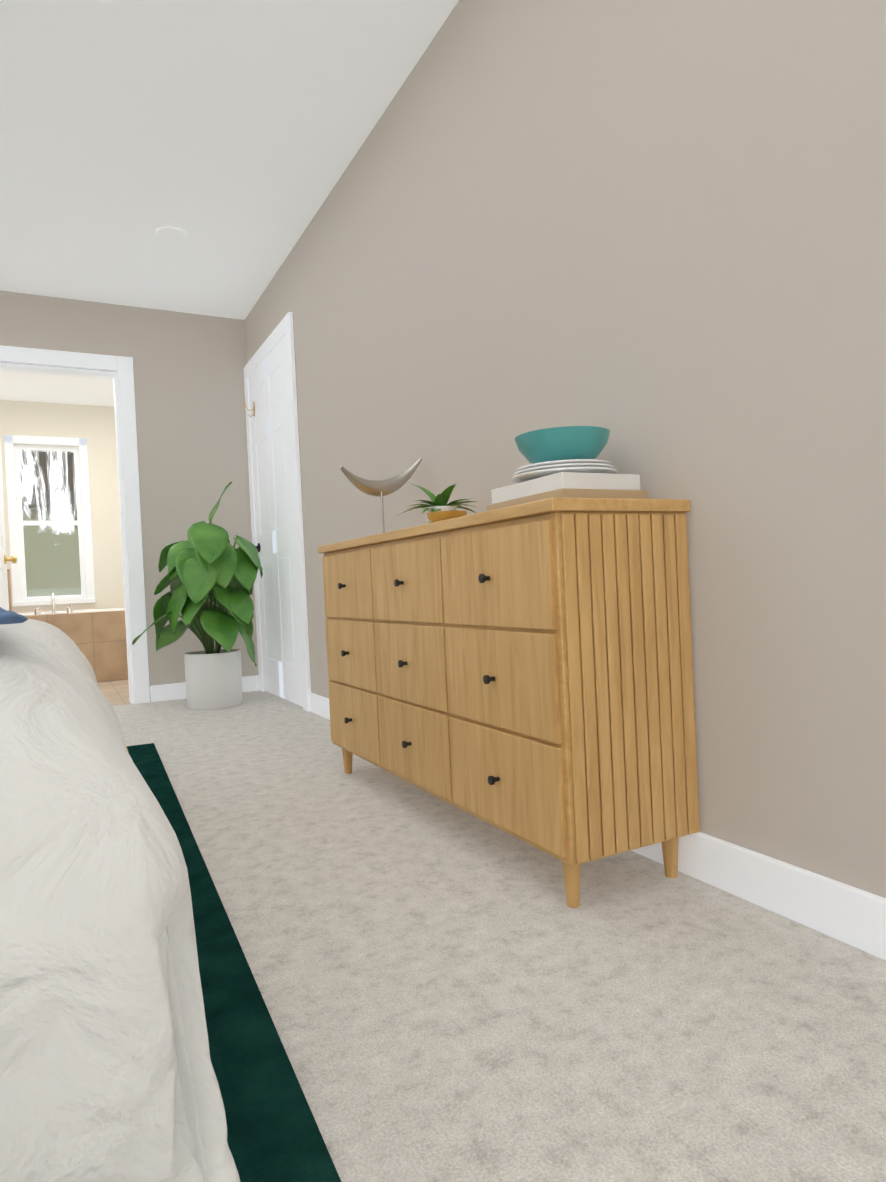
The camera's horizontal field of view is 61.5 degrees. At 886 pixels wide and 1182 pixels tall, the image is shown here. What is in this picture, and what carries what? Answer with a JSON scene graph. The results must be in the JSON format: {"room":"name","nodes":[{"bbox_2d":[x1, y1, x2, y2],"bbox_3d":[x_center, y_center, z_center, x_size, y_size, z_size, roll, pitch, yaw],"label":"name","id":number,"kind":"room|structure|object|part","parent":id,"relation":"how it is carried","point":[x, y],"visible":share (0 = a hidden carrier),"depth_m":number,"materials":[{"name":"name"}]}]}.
{"room":"bedroom","nodes":[
{"label":"bedroom","id":0,"kind":"room"},
{"bbox_2d":[0,400,124,612],"bbox_3d":[-3.385,-0.486,6.857,2.005,2.440,0.120,-3,1,-27],"label":"wall","id":1,"kind":"structure","parent":0,"point":[94,425],"depth_m":6.88,"materials":[{"name":"beige paint"}]},
{"bbox_2d":[4,435,94,606],"bbox_3d":[-3.554,-0.632,6.749,0.660,1.510,0.160,-3,1,-27],"label":"bathroom window","id":2,"kind":"structure","parent":1,"relation":"in","point":[21,522],"depth_m":6.73,"materials":[{"name":"white paint"}]},
{"bbox_2d":[0,291,258,703],"bbox_3d":[-1.980,-0.527,4.601,1.590,2.440,0.120,-3,1,-27],"label":"wall","id":3,"kind":"structure","parent":0,"point":[190,410],"depth_m":4.68,"materials":[{"name":"beige paint"}]},
{"bbox_2d":[0,448,16,610],"bbox_3d":[-2.794,-0.282,4.676,0.181,2.000,0.775,-3,1,-27],"label":"bathroom door","id":4,"kind":"structure","parent":3,"relation":"in","point":[4,598],"depth_m":4.94,"materials":[{"name":"white paint"}]},
{"bbox_2d":[0,345,149,703],"bbox_3d":[-2.317,-0.349,4.411,0.980,2.120,0.142,-3,1,-27],"label":"door frame","id":5,"kind":"structure","parent":3,"relation":"attached to","point":[130,524],"depth_m":4.55,"materials":[{"name":"white paint"}]},
{"bbox_2d":[150,675,258,701],"bbox_3d":[-1.504,0.620,4.756,0.679,0.100,0.016,-3,1,-27],"label":"baseboard","id":6,"kind":"structure","parent":3,"relation":"attached to","point":[174,691],"depth_m":4.66,"materials":[{"name":"white paint"}]},
{"bbox_2d":[0,0,458,406],"bbox_3d":[-2.119,-1.769,2.394,3.995,0.100,9.240,-3,1,-27],"label":"ceiling","id":7,"kind":"structure","parent":0,"point":[228,137],"depth_m":2.90,"materials":[{"name":"white paint"}]},
{"bbox_2d":[155,226,186,242],"bbox_3d":[-1.343,-1.756,3.687,0.150,0.024,0.150,-3,1,-27],"label":"disc","id":8,"kind":"object","parent":7,"relation":"attached to","point":[169,234],"visible":1,"depth_m":3.66,"materials":[{"name":"white paint"}]},
{"bbox_2d":[97,679,885,1181],"bbox_3d":[-2.000,0.768,2.421,3.995,0.100,9.240,-3,1,-27],"label":"floor","id":9,"kind":"structure","parent":0,"point":[450,992],"depth_m":1.17,"materials":[{"name":"carpet"}]},
{"bbox_2d":[7,569,127,681],"bbox_3d":[-2.975,0.249,6.144,1.993,0.950,1.494,-3,1,-27],"label":"tub","id":10,"kind":"object","parent":9,"relation":"on","point":[97,637],"visible":0.25,"depth_m":5.85,"materials":[{"name":"tile"}]},
{"bbox_2d":[33,593,73,615],"bbox_3d":[-3.046,0.100,5.826,0.276,0.161,0.188,-3,1,-27],"label":"faucet","id":11,"kind":"object","parent":10,"relation":"on","point":[69,608],"depth_m":5.78,"materials":[{"name":"silver metal"}]},
{"bbox_2d":[0,607,239,1181],"bbox_3d":[-1.853,0.197,0.941,2.692,1.060,2.196,-3,1,-27],"label":"bed","id":12,"kind":"object","parent":9,"relation":"on","point":[107,1073],"visible":1,"depth_m":0.58,"materials":[{"name":"white fabric"}]},
{"bbox_2d":[132,482,262,709],"bbox_3d":[-1.389,0.018,4.237,0.711,1.304,0.614,-3,1,-27],"label":"plant","id":13,"kind":"object","parent":9,"relation":"on","point":[208,565],"visible":1,"depth_m":4.18,"materials":[{"name":"green plant"}]},
{"bbox_3d":[-1.327,0.509,4.318,0.316,0.315,0.316,-3,1,-27],"label":"pot","id":14,"kind":"part","parent":13,"relation":"part of","materials":[{"name":"white ceramic"}]},
{"bbox_2d":[126,743,340,1181],"bbox_3d":[-1.422,0.695,1.460,1.820,0.014,3.094,-3,1,-25],"label":"rug","id":15,"kind":"object","parent":9,"relation":"on","point":[273,1133],"visible":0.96,"depth_m":1.03,"materials":[{"name":"teal fabric"}]},
{"bbox_2d":[318,498,699,907],"bbox_3d":[0.047,0.226,2.094,0.371,0.800,1.404,-3,1,-27],"label":"dresser","id":16,"kind":"object","parent":9,"relation":"on","point":[523,672],"visible":1,"depth_m":1.53,"materials":[{"name":"brown wood"}]},
{"bbox_2d":[340,458,421,532],"bbox_3d":[-0.207,-0.316,2.560,0.308,0.294,0.088,-3,1,-27],"label":"decorative sculpture","id":17,"kind":"object","parent":16,"relation":"on","point":[380,488],"visible":0.98,"depth_m":2.55,"materials":[{"name":"grey metal"}]},
{"bbox_2d":[398,482,477,523],"bbox_3d":[-0.021,-0.252,2.183,0.283,0.157,0.261,-3,1,-27],"label":"decorative plant","id":18,"kind":"object","parent":16,"relation":"on","point":[439,502],"visible":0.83,"depth_m":2.15,"materials":[{"name":"green plant"}]},
{"bbox_3d":[-0.007,-0.209,2.184,0.100,0.070,0.100,-3,1,-27],"label":"pot","id":19,"kind":"part","parent":18,"relation":"part of","materials":[{"name":"white ceramic"}]},
{"bbox_2d":[426,510,466,522],"bbox_3d":[0.011,-0.191,1.979,0.110,0.035,0.110,-3,1,-27],"label":"decorative dish","id":20,"kind":"object","parent":16,"relation":"on","point":[436,516],"visible":0.52,"depth_m":1.94,"materials":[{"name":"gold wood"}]},
{"bbox_2d":[486,426,647,510],"bbox_3d":[0.275,-0.268,1.701,0.240,0.171,0.300,-3,1,-27],"label":"stack","id":21,"kind":"object","parent":16,"relation":"on","point":[564,462],"visible":0.94,"depth_m":1.61,"materials":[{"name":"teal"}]},
{"bbox_2d":[514,426,610,471],"bbox_3d":[0.273,-0.316,1.700,0.216,0.075,0.216,-3,1,-27],"label":"bowl","id":22,"kind":"object","parent":21,"relation":"on","point":[566,446],"depth_m":1.62,"materials":[{"name":"teal ceramic"}]},
{"bbox_2d":[491,472,640,505],"bbox_3d":[0.273,-0.230,1.699,0.210,0.035,0.280,-3,1,-27],"label":"book","id":23,"kind":"object","parent":21,"relation":"on","point":[531,486],"depth_m":1.59,"materials":[{"name":"white paper"}]},
{"bbox_2d":[486,488,647,510],"bbox_3d":[0.274,-0.197,1.699,0.230,0.030,0.300,-3,1,-27],"label":"book","id":24,"kind":"object","parent":21,"relation":"on","point":[534,494],"depth_m":1.59,"materials":[{"name":"beige paper"}]},
{"bbox_2d":[245,0,885,897],"bbox_3d":[0.269,-0.606,2.124,0.120,2.440,6.590,-3,1,-27],"label":"wall","id":25,"kind":"structure","parent":0,"point":[651,234],"depth_m":1.56,"materials":[{"name":"beige paint"}]},
{"bbox_2d":[243,312,310,711],"bbox_3d":[-1.032,-0.409,4.410,0.090,2.120,1.070,-3,1,-27],"label":"hall door","id":26,"kind":"structure","parent":25,"relation":"in","point":[270,402],"depth_m":4.32,"materials":[{"name":"white paint"}]},
{"bbox_3d":[-1.204,-0.275,4.736,0.073,0.060,0.060,-3,1,-27],"label":"knob","id":27,"kind":"part","parent":26,"relation":"part of","materials":[{"name":"black metal"}]},
{"bbox_2d":[309,693,885,960],"bbox_3d":[0.511,0.559,1.626,0.020,0.100,5.270,-3,1,-27],"label":"baseboard","id":28,"kind":"structure","parent":25,"relation":"attached to","point":[852,916],"depth_m":1.38,"materials":[{"name":"white paint"}]},
{"label":"outside","id":29,"kind":"structure","parent":0,"visible":0},
{"bbox_2d":[19,450,80,596],"bbox_3d":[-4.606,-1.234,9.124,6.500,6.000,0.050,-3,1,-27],"label":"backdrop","id":30,"kind":"structure","parent":29,"point":[56,461],"depth_m":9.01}
]}

